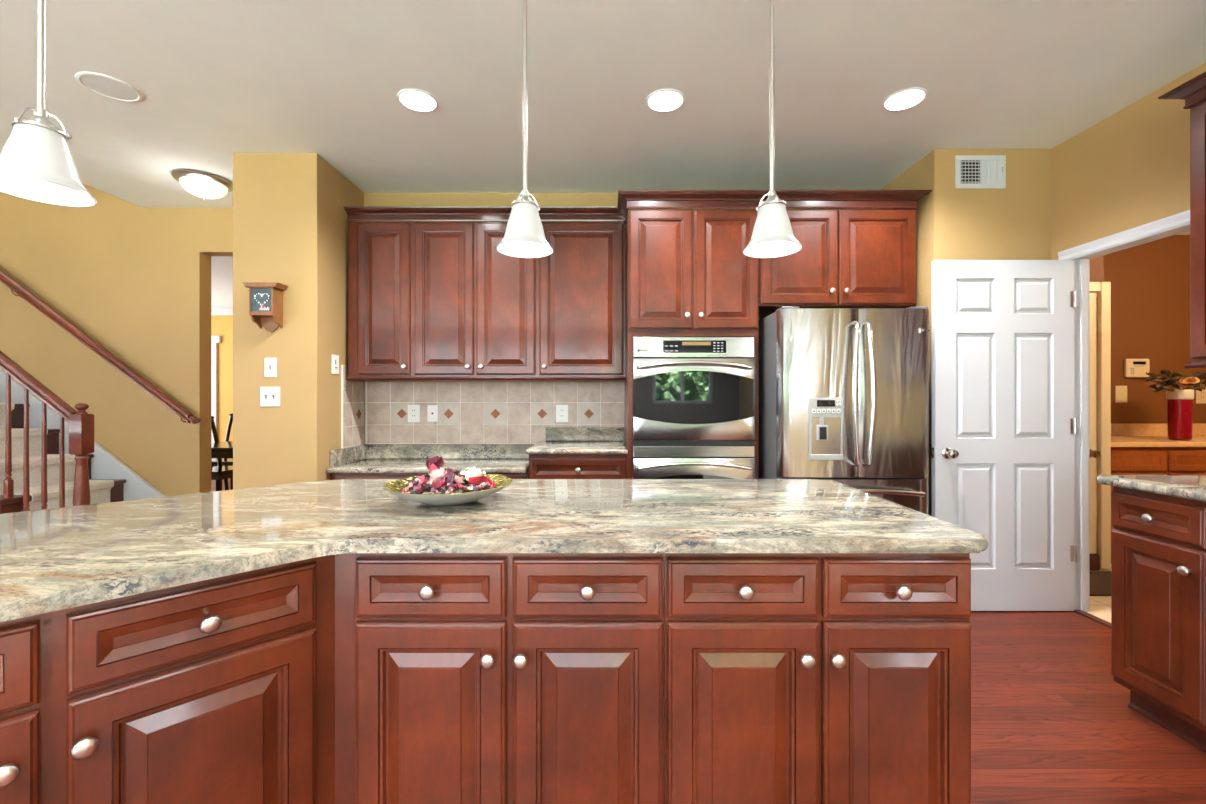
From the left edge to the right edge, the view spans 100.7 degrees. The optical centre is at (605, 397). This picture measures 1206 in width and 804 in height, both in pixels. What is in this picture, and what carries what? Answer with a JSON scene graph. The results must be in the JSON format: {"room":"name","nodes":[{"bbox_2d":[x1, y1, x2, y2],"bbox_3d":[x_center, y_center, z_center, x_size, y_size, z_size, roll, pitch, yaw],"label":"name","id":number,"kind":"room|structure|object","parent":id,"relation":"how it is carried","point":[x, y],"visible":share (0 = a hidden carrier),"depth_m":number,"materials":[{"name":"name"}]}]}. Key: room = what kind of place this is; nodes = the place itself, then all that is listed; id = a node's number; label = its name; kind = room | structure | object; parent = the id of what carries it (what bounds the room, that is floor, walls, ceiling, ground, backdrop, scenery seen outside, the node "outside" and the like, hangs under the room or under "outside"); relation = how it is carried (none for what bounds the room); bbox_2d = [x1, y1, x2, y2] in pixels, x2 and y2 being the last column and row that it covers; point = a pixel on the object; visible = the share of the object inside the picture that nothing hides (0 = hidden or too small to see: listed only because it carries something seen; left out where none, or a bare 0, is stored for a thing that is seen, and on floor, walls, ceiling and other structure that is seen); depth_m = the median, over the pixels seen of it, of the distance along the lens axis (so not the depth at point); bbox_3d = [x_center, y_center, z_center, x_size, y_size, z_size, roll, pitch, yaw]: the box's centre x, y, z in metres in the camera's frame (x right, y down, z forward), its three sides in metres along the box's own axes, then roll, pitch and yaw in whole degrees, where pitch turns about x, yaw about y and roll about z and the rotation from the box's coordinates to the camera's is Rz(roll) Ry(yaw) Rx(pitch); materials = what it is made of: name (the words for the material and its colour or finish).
{"room":"kitchen","nodes":[
{"label":"kitchen","id":0,"kind":"room"},
{"bbox_2d":[0,183,232,496],"bbox_3d":[-4.700,-1.370,4.020,4.800,5.200,0.120,0,0,0],"label":"wall","id":1,"kind":"structure","parent":0,"point":[134,279],"depth_m":3.96,"materials":[{"name":"beige paint"}]},
{"bbox_2d":[0,269,201,423],"bbox_3d":[-4.376,-0.732,3.907,2.448,1.874,0.105,0,0,0],"label":"wall handrail","id":2,"kind":"object","parent":1,"relation":"attached to","point":[22,292],"visible":1,"depth_m":3.86,"materials":[{"name":"brown wood"}]},
{"bbox_2d":[211,315,232,441],"bbox_3d":[-4.900,-0.140,8.350,6.400,2.740,0.100,0,0,0],"label":"wall","id":3,"kind":"structure","parent":0,"point":[221,325],"depth_m":8.30,"materials":[{"name":"yellow paint"}]},
{"bbox_2d":[211,336,220,458],"bbox_3d":[-6.970,0.100,8.275,1.180,2.260,0.050,0,0,0],"label":"window","id":4,"kind":"structure","parent":3,"relation":"in","point":[215,340],"depth_m":8.26,"materials":[{"name":"white paint"}]},
{"bbox_2d":[211,306,232,314],"bbox_3d":[-4.900,-1.440,8.235,6.200,0.140,0.130,0,0,0],"label":"crown molding","id":5,"kind":"structure","parent":3,"relation":"attached to","point":[215,310],"depth_m":8.23,"materials":[{"name":"white paint"}]},
{"bbox_2d":[233,153,363,489],"bbox_3d":[-2.040,-0.140,3.580,0.520,2.740,1.000,0,0,0],"label":"wall column","id":6,"kind":"structure","parent":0,"point":[290,223],"depth_m":3.08,"materials":[{"name":"beige paint"}]},
{"bbox_2d":[242,282,287,331],"bbox_3d":[-2.060,-0.546,3.027,0.212,0.284,0.105,0,0,0],"label":"wall shelf","id":7,"kind":"object","parent":6,"relation":"attached to","point":[265,298],"visible":1,"depth_m":2.99,"materials":[{"name":"brown wood"}]},
{"bbox_2d":[260,387,279,406],"bbox_3d":[-2.066,-0.008,3.071,0.122,0.122,0.018,0,0,0],"label":"light switch","id":8,"kind":"object","parent":6,"relation":"attached to","point":[269,396],"visible":1,"depth_m":3.07,"materials":[{"name":"white plastic"}]},
{"bbox_2d":[264,358,276,376],"bbox_3d":[-2.063,-0.188,3.071,0.076,0.118,0.018,0,0,0],"label":"light switch","id":9,"kind":"object","parent":6,"relation":"attached to","point":[270,364],"visible":1,"depth_m":3.07,"materials":[{"name":"white plastic"}]},
{"bbox_2d":[331,355,338,373],"bbox_3d":[-1.774,-0.220,3.280,0.010,0.125,0.085,0,0,0],"label":"light switch","id":10,"kind":"object","parent":6,"relation":"attached to","point":[334,358],"visible":1,"depth_m":3.27,"materials":[{"name":"white plastic"}]},
{"bbox_2d":[364,193,624,443],"bbox_3d":[0.155,-0.140,3.730,3.870,2.740,0.100,0,0,0],"label":"wall","id":11,"kind":"structure","parent":0,"point":[370,199],"depth_m":3.68,"materials":[{"name":"beige paint"}]},
{"bbox_2d":[341,365,363,447],"bbox_3d":[-1.772,0.058,3.510,0.016,0.559,0.300,0,0,0],"label":"tile backsplash","id":12,"kind":"structure","parent":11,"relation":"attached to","point":[352,392],"depth_m":3.47,"materials":[{"name":"tile"}]},
{"bbox_2d":[346,222,412,379],"bbox_3d":[-1.517,-0.654,3.496,0.438,1.068,0.348,0,0,0],"label":"upper cabinet","id":13,"kind":"object","parent":11,"relation":"attached to","point":[380,254],"visible":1,"depth_m":3.35,"materials":[{"name":"brown wood"}]},
{"bbox_2d":[366,444,534,458],"bbox_3d":[-1.131,0.391,3.667,1.291,0.105,0.025,0,0,0],"label":"backsplash","id":14,"kind":"structure","parent":11,"relation":"attached to","point":[373,451],"depth_m":3.66,"materials":[{"name":"stone"}]},
{"bbox_2d":[412,222,537,379],"bbox_3d":[-0.879,-0.654,3.496,0.838,1.068,0.348,0,0,0],"label":"upper cabinet","id":15,"kind":"object","parent":11,"relation":"attached to","point":[475,305],"visible":0.94,"depth_m":3.35,"materials":[{"name":"brown wood"}]},
{"bbox_2d":[365,382,623,443],"bbox_3d":[-0.816,0.110,3.671,1.899,0.454,0.016,0,0,0],"label":"tile backsplash","id":16,"kind":"structure","parent":11,"relation":"attached to","point":[468,412],"depth_m":3.67,"materials":[{"name":"tile"}]},
{"bbox_2d":[408,405,419,421],"bbox_3d":[-1.408,0.113,3.662,0.090,0.128,0.009,0,0,0],"label":"electrical outlet","id":17,"kind":"object","parent":16,"relation":"attached to","point":[413,410],"visible":1,"depth_m":3.66,"materials":[{"name":"white plastic"}]},
{"bbox_2d":[427,405,437,421],"bbox_3d":[-1.270,0.113,3.658,0.078,0.122,0.017,0,0,0],"label":"wall jack","id":18,"kind":"object","parent":16,"relation":"attached to","point":[432,410],"visible":1,"depth_m":3.66,"materials":[{"name":"white plastic"}]},
{"bbox_2d":[556,405,567,421],"bbox_3d":[-0.322,0.113,3.662,0.090,0.128,0.009,0,0,0],"label":"electrical outlet","id":19,"kind":"object","parent":16,"relation":"attached to","point":[561,410],"visible":1,"depth_m":3.66,"materials":[{"name":"white plastic"}]},
{"bbox_2d":[537,222,625,379],"bbox_3d":[-0.164,-0.654,3.496,0.592,1.068,0.348,0,0,0],"label":"upper cabinet","id":20,"kind":"object","parent":11,"relation":"attached to","point":[582,283],"visible":0.98,"depth_m":3.35,"materials":[{"name":"brown wood"}]},
{"bbox_2d":[546,427,623,440],"bbox_3d":[-0.153,0.264,3.654,0.573,0.099,0.024,0,0,0],"label":"backsplash","id":21,"kind":"structure","parent":11,"relation":"attached to","point":[552,433],"depth_m":3.64,"materials":[{"name":"stone"}]},
{"bbox_2d":[0,0,1205,305],"bbox_3d":[-2.700,-1.560,2.150,10.800,0.100,12.500,0,0,0],"label":"ceiling","id":22,"kind":"structure","parent":0,"point":[216,80],"depth_m":2.40,"materials":[{"name":"white paint"}]},
{"bbox_2d":[0,0,96,206],"bbox_3d":[-1.217,-0.976,1.077,0.168,1.066,0.168,0,0,0],"label":"pendant light","id":23,"kind":"object","parent":22,"relation":"hanging from","point":[37,163],"visible":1,"depth_m":1.07,"materials":[{"name":"white glass"}]},
{"bbox_2d":[75,72,142,101],"bbox_3d":[-2.410,-1.506,2.430,0.234,0.007,0.234,0,0,0],"label":"ceiling speaker","id":24,"kind":"object","parent":22,"relation":"attached to","point":[110,87],"visible":1,"depth_m":2.42,"materials":[{"name":"white paint"}]},
{"bbox_2d":[171,169,232,199],"bbox_3d":[-2.780,-1.442,3.460,0.344,0.137,0.344,0,0,0],"label":"flush ceiling light","id":25,"kind":"object","parent":22,"relation":"attached to","point":[202,184],"visible":0.95,"depth_m":3.38,"materials":[{"name":"white glass"}]},
{"bbox_2d":[397,89,438,111],"bbox_3d":[-0.955,-1.507,2.540,0.198,0.006,0.198,0,0,0],"label":"recessed light","id":26,"kind":"object","parent":22,"relation":"in","point":[416,100],"visible":1,"depth_m":2.53,"materials":[{"name":"white glass"}]},
{"bbox_2d":[496,0,552,257],"bbox_3d":[-0.243,-0.976,1.500,0.168,1.066,0.168,0,0,0],"label":"pendant light","id":27,"kind":"object","parent":22,"relation":"hanging from","point":[524,237],"visible":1,"depth_m":1.49,"materials":[{"name":"white glass"}]},
{"bbox_2d":[646,89,684,111],"bbox_3d":[0.302,-1.507,2.540,0.198,0.006,0.198,0,0,0],"label":"recessed light","id":28,"kind":"object","parent":22,"relation":"in","point":[663,100],"visible":1,"depth_m":2.53,"materials":[{"name":"white glass"}]},
{"bbox_2d":[743,0,801,257],"bbox_3d":[0.498,-0.976,1.500,0.168,1.066,0.168,0,0,0],"label":"pendant light","id":29,"kind":"object","parent":22,"relation":"hanging from","point":[772,236],"visible":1,"depth_m":1.49,"materials":[{"name":"white glass"}]},
{"bbox_2d":[882,87,927,110],"bbox_3d":[1.510,-1.507,2.530,0.198,0.006,0.198,0,0,0],"label":"recessed light","id":30,"kind":"object","parent":22,"relation":"in","point":[904,99],"visible":1,"depth_m":2.52,"materials":[{"name":"white glass"}]},
{"bbox_2d":[211,478,1205,803],"bbox_3d":[-0.450,1.280,3.750,13.300,0.100,9.300,0,0,0],"label":"floor","id":31,"kind":"structure","parent":0,"point":[1051,723],"depth_m":1.87,"materials":[{"name":"red wood"}]},
{"bbox_2d":[0,368,165,513],"bbox_3d":[-4.420,0.107,3.529,2.813,2.261,0.851,0,0,0],"label":"staircase","id":32,"kind":"structure","parent":31,"relation":"on","point":[110,479],"depth_m":3.80,"materials":[{"name":"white wood"}]},
{"bbox_2d":[0,351,93,511],"bbox_3d":[-4.152,-0.079,3.190,1.695,2.220,0.080,0,0,0],"label":"stair railing","id":33,"kind":"object","parent":32,"relation":"on","point":[81,423],"visible":0.71,"depth_m":3.18,"materials":[{"name":"brown wood"}]},
{"bbox_2d":[0,553,354,803],"bbox_3d":[-1.100,0.787,1.042,0.598,0.886,0.893,0,0,44],"label":"base cabinet","id":34,"kind":"object","parent":31,"relation":"on","point":[239,688],"visible":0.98,"depth_m":0.96,"materials":[{"name":"brown wood"}]},
{"bbox_2d":[0,479,987,621],"bbox_3d":[-0.518,0.328,1.182,2.759,0.030,1.496,0,0,0],"label":"countertop","id":35,"kind":"structure","parent":34,"relation":"on","point":[55,559],"depth_m":1.19,"materials":[{"name":"stone"}]},
{"bbox_2d":[383,474,512,505],"bbox_3d":[-0.474,0.284,1.520,0.374,0.056,0.374,0,0,0],"label":"decorative bowl","id":36,"kind":"object","parent":35,"relation":"on","point":[395,487],"visible":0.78,"depth_m":1.41,"materials":[{"name":"ceramic"}]},
{"bbox_2d":[402,455,496,493],"bbox_3d":[-0.474,0.229,1.524,0.271,0.113,0.269,0,0,0],"label":"potpourri","id":37,"kind":"object","parent":36,"relation":"on","point":[439,480],"visible":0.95,"depth_m":1.46,"materials":[{"name":"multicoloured plant"}]},
{"bbox_2d":[211,416,232,490],"bbox_3d":[-4.201,0.700,5.369,0.562,1.065,0.456,0,0,8],"label":"dining chair","id":38,"kind":"object","parent":31,"relation":"on","point":[218,473],"visible":0.23,"depth_m":5.28,"materials":[{"name":"brown wood"}]},
{"bbox_2d":[211,441,232,457],"bbox_3d":[-3.530,0.858,5.350,1.420,0.745,0.960,0,0,0],"label":"dining table","id":39,"kind":"object","parent":31,"relation":"on","point":[220,449],"visible":0.02,"depth_m":4.93,"materials":[{"name":"brown wood"}]},
{"bbox_2d":[212,413,232,489],"bbox_3d":[-4.640,0.700,6.211,0.456,1.065,0.562,0,0,0],"label":"dining chair","id":40,"kind":"object","parent":31,"relation":"on","point":[225,461],"visible":0.13,"depth_m":6.24,"materials":[{"name":"brown wood"}]},
{"bbox_2d":[330,470,528,479],"bbox_3d":[-1.125,0.854,3.421,1.297,0.752,0.508,0,0,0],"label":"base cabinet","id":41,"kind":"object","parent":31,"relation":"on","point":[333,476],"visible":0.02,"depth_m":3.20,"materials":[{"name":"brown wood"}]},
{"bbox_2d":[327,444,534,472],"bbox_3d":[-1.131,0.408,3.425,1.291,0.140,0.510,0,0,0],"label":"countertop","id":42,"kind":"structure","parent":41,"relation":"on","point":[364,458],"depth_m":3.54,"materials":[{"name":"stone"}]},
{"bbox_2d":[355,553,663,803],"bbox_3d":[-0.225,0.787,1.441,0.720,0.886,0.648,0,0,0],"label":"base cabinet","id":43,"kind":"object","parent":31,"relation":"on","point":[481,678],"visible":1,"depth_m":1.15,"materials":[{"name":"brown wood"}]},
{"bbox_2d":[529,453,627,478],"bbox_3d":[-0.171,0.787,3.356,0.610,0.886,0.638,0,0,0],"label":"base cabinet","id":44,"kind":"object","parent":31,"relation":"on","point":[541,466],"visible":0.28,"depth_m":3.07,"materials":[{"name":"brown wood"}]},
{"bbox_2d":[526,427,627,453],"bbox_3d":[-0.177,0.279,3.350,0.621,0.129,0.630,0,0,0],"label":"countertop","id":45,"kind":"structure","parent":44,"relation":"on","point":[559,440],"depth_m":3.60,"materials":[{"name":"stone"}]},
{"bbox_2d":[624,209,758,478],"bbox_3d":[0.538,0.033,3.356,0.806,2.395,0.638,0,0,0],"label":"tall cabinet","id":46,"kind":"object","parent":31,"relation":"on","point":[689,274],"visible":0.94,"depth_m":3.07,"materials":[{"name":"brown wood"}]},
{"bbox_2d":[633,337,754,478],"bbox_3d":[0.538,0.282,3.322,0.742,1.316,0.627,0,0,0],"label":"wall oven","id":47,"kind":"object","parent":46,"relation":"in","point":[694,418],"visible":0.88,"depth_m":3.06,"materials":[{"name":"silver metal"}]},
{"bbox_2d":[664,553,970,803],"bbox_3d":[0.492,0.787,1.441,0.711,0.886,0.648,0,0,0],"label":"base cabinet","id":48,"kind":"object","parent":31,"relation":"on","point":[790,678],"visible":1,"depth_m":1.15,"materials":[{"name":"brown wood"}]},
{"bbox_2d":[759,307,929,514],"bbox_3d":[1.421,0.354,3.188,0.868,1.752,0.863,0,0,0],"label":"refrigerator","id":49,"kind":"object","parent":31,"relation":"on","point":[844,392],"visible":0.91,"depth_m":2.83,"materials":[{"name":"grey metal"}]},
{"bbox_2d":[1074,610,1110,627],"bbox_3d":[2.720,1.226,2.500,0.050,0.008,0.800,0,0,0],"label":"threshold","id":50,"kind":"object","parent":31,"relation":"on","point":[1088,615],"depth_m":2.78,"materials":[{"name":"brown wood"}]},
{"bbox_2d":[1090,571,1110,595],"bbox_3d":[3.215,1.224,3.310,0.810,0.012,0.420,0,0,0],"label":"door mat","id":51,"kind":"object","parent":31,"relation":"on","point":[1100,581],"visible":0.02,"depth_m":3.28,"materials":[{"name":"brown fabric"}]},
{"bbox_2d":[1111,486,1205,752],"bbox_3d":[2.326,0.787,1.829,0.708,0.886,0.322,0,0,0],"label":"base cabinet","id":52,"kind":"object","parent":31,"relation":"on","point":[1158,541],"visible":1,"depth_m":1.81,"materials":[{"name":"brown wood"}]},
{"bbox_2d":[1111,447,1205,528],"bbox_3d":[4.705,0.793,3.905,2.200,0.874,0.570,0,0,0],"label":"base cabinet","id":53,"kind":"object","parent":31,"relation":"on","point":[1124,460],"visible":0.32,"depth_m":3.62,"materials":[{"name":"brown wood"}]},
{"bbox_2d":[1111,424,1205,446],"bbox_3d":[4.745,0.284,3.899,2.310,0.141,0.598,0,0,0],"label":"countertop","id":54,"kind":"structure","parent":53,"relation":"on","point":[1122,435],"depth_m":4.10,"materials":[{"name":"beige laminate"}]},
{"bbox_2d":[1166,390,1193,440],"bbox_3d":[4.315,0.127,3.760,0.140,0.378,0.140,0,0,0],"label":"vase","id":55,"kind":"object","parent":54,"relation":"on","point":[1179,402],"visible":0.94,"depth_m":3.72,"materials":[{"name":"red ceramic"}]},
{"bbox_2d":[1146,369,1205,391],"bbox_3d":[4.312,-0.052,3.756,0.427,0.336,0.295,0,0,-19],"label":"flower arrangement","id":56,"kind":"object","parent":55,"relation":"in","point":[1166,377],"visible":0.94,"depth_m":3.75,"materials":[{"name":"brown plant"}]},
{"bbox_3d":[2.326,0.787,1.292,0.709,0.886,0.750,0,0,0],"label":"base cabinet","id":57,"kind":"object","parent":31,"relation":"on","visible":0},
{"bbox_2d":[1097,475,1205,501],"bbox_3d":[2.333,0.328,1.465,0.715,0.030,1.130,0,0,0],"label":"countertop","id":58,"kind":"structure","parent":57,"relation":"on","point":[1193,487],"depth_m":1.85,"materials":[{"name":"stone"}]},
{"bbox_2d":[881,149,1051,515],"bbox_3d":[2.345,-0.140,3.355,0.710,2.740,0.650,0,0,0],"label":"wall","id":59,"kind":"structure","parent":0,"point":[1014,222],"depth_m":3.03,"materials":[{"name":"beige paint"}]},
{"bbox_2d":[759,209,915,319],"bbox_3d":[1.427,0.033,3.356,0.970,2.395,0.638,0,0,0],"label":"upper cabinet","id":60,"kind":"object","parent":59,"relation":"attached to","point":[847,258],"visible":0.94,"depth_m":3.07,"materials":[{"name":"brown wood"}]},
{"bbox_2d":[343,190,931,223],"bbox_3d":[0.118,-1.216,3.311,3.709,0.101,0.579,0,0,0],"label":"crown molding","id":61,"kind":"structure","parent":60,"relation":"attached to","point":[627,199],"depth_m":3.07,"materials":[{"name":"brown wood"}]},
{"bbox_2d":[955,155,1005,188],"bbox_3d":[2.266,-1.368,3.023,0.304,0.200,0.014,0,0,0],"label":"air vent","id":62,"kind":"object","parent":59,"relation":"in","point":[989,172],"visible":1,"depth_m":3.02,"materials":[{"name":"white paint"}]},
{"bbox_2d":[1090,255,1103,568],"bbox_3d":[3.188,-0.070,3.630,0.795,2.600,0.060,0,0,0],"label":"wall","id":63,"kind":"structure","parent":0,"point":[1096,264],"depth_m":3.60,"materials":[{"name":"brown paint"}]},
{"bbox_2d":[1090,282,1110,570],"bbox_3d":[3.188,0.203,3.549,0.785,2.055,0.098,0,0,0],"label":"door","id":64,"kind":"structure","parent":63,"relation":"attached to","point":[1100,292],"depth_m":3.55,"materials":[{"name":"beige paint"}]},
{"bbox_2d":[1052,63,1205,259],"bbox_3d":[2.723,-0.140,-0.485,0.045,2.740,7.230,0,0,0],"label":"wall","id":65,"kind":"structure","parent":0,"point":[1130,169],"depth_m":2.60,"materials":[{"name":"beige paint"}]},
{"bbox_2d":[931,260,1076,610],"bbox_3d":[2.290,0.214,2.856,0.818,2.015,0.104,0,0,0],"label":"door","id":66,"kind":"structure","parent":65,"relation":"in","point":[1004,424],"depth_m":2.87,"materials":[{"name":"white paint"}]},
{"bbox_2d":[1058,210,1189,259],"bbox_3d":[2.689,0.183,2.499,0.022,2.094,0.929,0,0,0],"label":"door trim","id":67,"kind":"structure","parent":65,"relation":"in","point":[1182,219],"depth_m":2.56,"materials":[{"name":"white paint"}]},
{"bbox_2d":[1073,225,1189,611],"bbox_3d":[2.745,0.207,2.500,0.090,2.045,0.800,0,0,0],"label":"door frame","id":68,"kind":"structure","parent":65,"relation":"attached to","point":[1082,264],"depth_m":2.88,"materials":[{"name":"white paint"}]},
{"bbox_2d":[1158,71,1205,108],"bbox_3d":[2.510,-1.228,1.754,0.368,0.078,0.709,0,0,0],"label":"crown molding","id":69,"kind":"structure","parent":65,"relation":"attached to","point":[1193,91],"depth_m":2.02,"materials":[{"name":"brown wood"}]},
{"bbox_2d":[1184,100,1205,368],"bbox_3d":[2.518,-0.654,1.735,0.354,1.068,0.620,0,0,0],"label":"upper cabinet","id":70,"kind":"object","parent":65,"relation":"attached to","point":[1198,111],"visible":1,"depth_m":2.01,"materials":[{"name":"brown wood"}]},
{"bbox_2d":[1104,235,1205,423],"bbox_3d":[4.862,-0.070,4.250,2.675,2.600,0.100,0,0,0],"label":"wall","id":71,"kind":"structure","parent":0,"point":[1150,281],"depth_m":4.20,"materials":[{"name":"brown paint"}]},
{"bbox_2d":[1115,386,1126,402],"bbox_3d":[4.325,-0.032,4.191,0.098,0.142,0.018,0,0,0],"label":"light switch","id":72,"kind":"object","parent":71,"relation":"attached to","point":[1120,391],"visible":1,"depth_m":4.19,"materials":[{"name":"beige plastic"}]},
{"bbox_2d":[1124,359,1149,376],"bbox_3d":[4.440,-0.250,4.183,0.196,0.156,0.032,0,0,0],"label":"alarm keypad","id":73,"kind":"object","parent":71,"relation":"attached to","point":[1132,367],"visible":1,"depth_m":4.17,"materials":[{"name":"beige plastic"}]},
{"bbox_2d":[1111,424,1205,435],"bbox_3d":[4.745,0.265,4.188,2.310,0.102,0.020,0,0,0],"label":"backsplash","id":74,"kind":"structure","parent":71,"relation":"attached to","point":[1116,429],"depth_m":4.18,"materials":[{"name":"beige laminate"}]},
{"bbox_2d":[1196,388,1205,402],"bbox_3d":[5.000,-0.025,4.195,0.098,0.142,0.009,0,0,0],"label":"electrical outlet","id":75,"kind":"object","parent":71,"relation":"attached to","point":[1200,395],"visible":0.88,"depth_m":4.19,"materials":[{"name":"beige plastic"}]},
{"bbox_2d":[1176,231,1189,234],"bbox_3d":[4.473,-1.420,2.650,3.455,0.100,3.300,0,0,0],"label":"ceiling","id":76,"kind":"structure","parent":0,"point":[1187,232],"depth_m":4.16,"materials":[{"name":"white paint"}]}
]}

